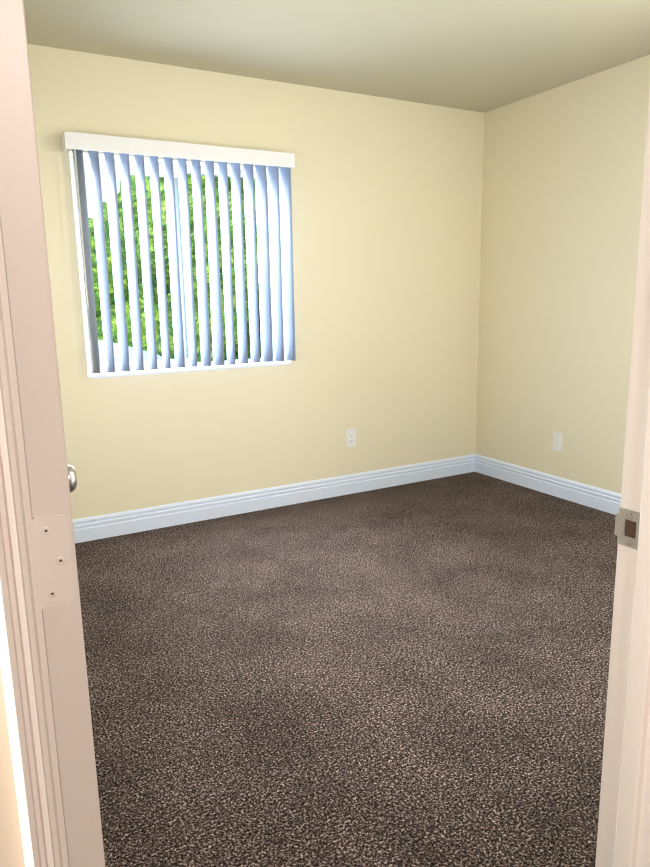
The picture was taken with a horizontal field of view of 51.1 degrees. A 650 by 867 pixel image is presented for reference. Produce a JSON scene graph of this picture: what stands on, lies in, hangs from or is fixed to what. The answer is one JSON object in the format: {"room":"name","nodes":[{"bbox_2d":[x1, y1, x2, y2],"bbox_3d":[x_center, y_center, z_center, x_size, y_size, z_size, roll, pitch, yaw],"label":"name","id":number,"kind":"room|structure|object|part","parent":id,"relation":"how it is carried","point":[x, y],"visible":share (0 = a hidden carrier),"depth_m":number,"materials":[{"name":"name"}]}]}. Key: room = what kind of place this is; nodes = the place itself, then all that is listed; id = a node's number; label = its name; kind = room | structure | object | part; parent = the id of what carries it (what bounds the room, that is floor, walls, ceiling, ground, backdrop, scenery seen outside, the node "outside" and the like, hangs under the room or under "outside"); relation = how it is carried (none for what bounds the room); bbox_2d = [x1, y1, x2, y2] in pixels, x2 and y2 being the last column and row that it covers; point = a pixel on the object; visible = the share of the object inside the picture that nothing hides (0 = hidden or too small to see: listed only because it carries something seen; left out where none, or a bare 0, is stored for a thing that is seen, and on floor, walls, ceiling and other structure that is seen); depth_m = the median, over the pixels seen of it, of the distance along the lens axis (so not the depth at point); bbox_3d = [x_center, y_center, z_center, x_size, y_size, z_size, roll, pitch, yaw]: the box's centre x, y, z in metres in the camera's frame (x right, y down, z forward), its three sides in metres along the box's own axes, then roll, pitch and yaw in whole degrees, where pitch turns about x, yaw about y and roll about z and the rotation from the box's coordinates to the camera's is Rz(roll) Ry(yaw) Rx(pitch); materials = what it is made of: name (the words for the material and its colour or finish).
{"room":"empty bedroom","nodes":[
{"label":"empty bedroom","id":0,"kind":"room"},
{"bbox_2d":[0,665,24,866],"bbox_3d":[0.566,-0.166,0.974,4.660,2.440,0.115,-7,13,-29],"label":"wall","id":1,"kind":"structure","parent":0,"point":[11,851],"depth_m":0.53,"materials":[{"name":"paint"}]},
{"bbox_2d":[0,0,104,866],"bbox_3d":[-0.426,0.046,0.997,0.166,2.022,0.831,-6,12,-25],"label":"door","id":2,"kind":"structure","parent":1,"relation":"in","point":[52,478],"depth_m":0.61,"materials":[{"name":"paint"}]},
{"bbox_3d":[-0.258,0.121,0.630,0.043,1.649,0.012,-6,12,-25],"label":"door hinges","id":3,"kind":"part","parent":2,"relation":"part of","materials":[{"name":"white metal"}]},
{"bbox_2d":[0,90,649,866],"bbox_3d":[0.113,0.054,0.758,0.959,2.109,0.152,-7,13,-29],"label":"door frame","id":4,"kind":"structure","parent":1,"relation":"attached to","point":[624,821],"depth_m":0.93,"materials":[{"name":"paint"}]},
{"bbox_2d":[614,507,639,549],"bbox_3d":[0.459,0.141,1.017,0.015,0.057,0.047,-7,13,-29],"label":"strike plate","id":5,"kind":"object","parent":4,"relation":"attached to","point":[626,532],"visible":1,"depth_m":1.02,"materials":[{"name":"grey metal"}]},
{"bbox_2d":[28,44,483,519],"bbox_3d":[-0.439,-0.755,4.021,3.750,2.440,0.220,-7,13,-29],"label":"wall","id":6,"kind":"structure","parent":0,"point":[386,195],"depth_m":4.06,"materials":[{"name":"paint"}]},
{"bbox_2d":[69,157,272,372],"bbox_3d":[-0.798,-0.919,3.826,1.175,1.110,0.049,-7,13,-29],"label":"window","id":7,"kind":"structure","parent":6,"relation":"in","point":[179,236],"depth_m":3.72,"materials":[{"name":"glass"}]},
{"bbox_2d":[61,131,295,373],"bbox_3d":[-0.713,-0.935,3.646,1.215,1.150,0.095,-7,13,-29],"label":"vertical blinds","id":8,"kind":"object","parent":6,"relation":"attached to","point":[280,166],"visible":1,"depth_m":3.62,"materials":[{"name":"white plastic"}]},
{"bbox_2d":[88,361,290,377],"bbox_3d":[-0.747,-0.368,3.862,1.175,0.014,0.125,-7,13,-29],"label":"window sill","id":9,"kind":"structure","parent":6,"relation":"attached to","point":[159,371],"depth_m":3.79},
{"bbox_2d":[73,454,476,542],"bbox_3d":[-0.361,0.398,4.145,3.350,0.128,0.015,-7,13,-29],"label":"baseboard","id":10,"kind":"structure","parent":6,"relation":"attached to","point":[137,520],"depth_m":4.12,"materials":[{"name":"white wood"}]},
{"bbox_2d":[346,429,355,446],"bbox_3d":[0.168,0.029,4.383,0.070,0.115,0.008,-7,13,-29],"label":"duplex electrical outlet","id":11,"kind":"object","parent":6,"relation":"attached to","point":[350,437],"visible":1,"depth_m":4.38,"materials":[{"name":"white plastic"}]},
{"bbox_2d":[24,0,649,112],"bbox_3d":[0.291,-1.572,1.348,4.850,0.180,5.250,-7,13,-29],"label":"ceiling","id":12,"kind":"structure","parent":0,"point":[483,56],"depth_m":3.17,"materials":[{"name":"paint"}]},
{"bbox_2d":[75,472,617,866],"bbox_3d":[0.338,1.007,1.861,4.850,0.200,5.250,-7,13,-29],"label":"floor","id":13,"kind":"structure","parent":0,"point":[415,674],"depth_m":2.28,"materials":[{"name":"brown carpet"}]},
{"bbox_2d":[475,55,649,493],"bbox_3d":[2.341,-0.545,2.714,0.200,2.440,5.250,-7,13,-29],"label":"wall","id":14,"kind":"structure","parent":0,"point":[563,175],"depth_m":4.08,"materials":[{"name":"paint"}]},
{"bbox_2d":[473,454,620,514],"bbox_3d":[1.837,0.458,3.642,0.015,0.128,3.000,-7,13,-29],"label":"baseboard","id":15,"kind":"structure","parent":14,"relation":"attached to","point":[604,500],"depth_m":4.32,"materials":[{"name":"white wood"}]},
{"bbox_2d":[553,432,562,451],"bbox_3d":[1.455,0.052,4.253,0.006,0.115,0.070,-7,13,-29],"label":"electrical outlet plate","id":16,"kind":"object","parent":14,"relation":"attached to","point":[557,441],"visible":1,"depth_m":4.25,"materials":[{"name":"white plastic"}]},
{"label":"outside","id":17,"kind":"structure","parent":0,"visible":0},
{"bbox_2d":[88,174,272,362],"bbox_3d":[-14.481,-10.258,45.066,100.000,11.947,86.570,-7,13,-29],"label":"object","id":18,"kind":"structure","parent":17,"point":[125,272],"depth_m":11.27,"materials":[{"name":"green plant"}]}
]}

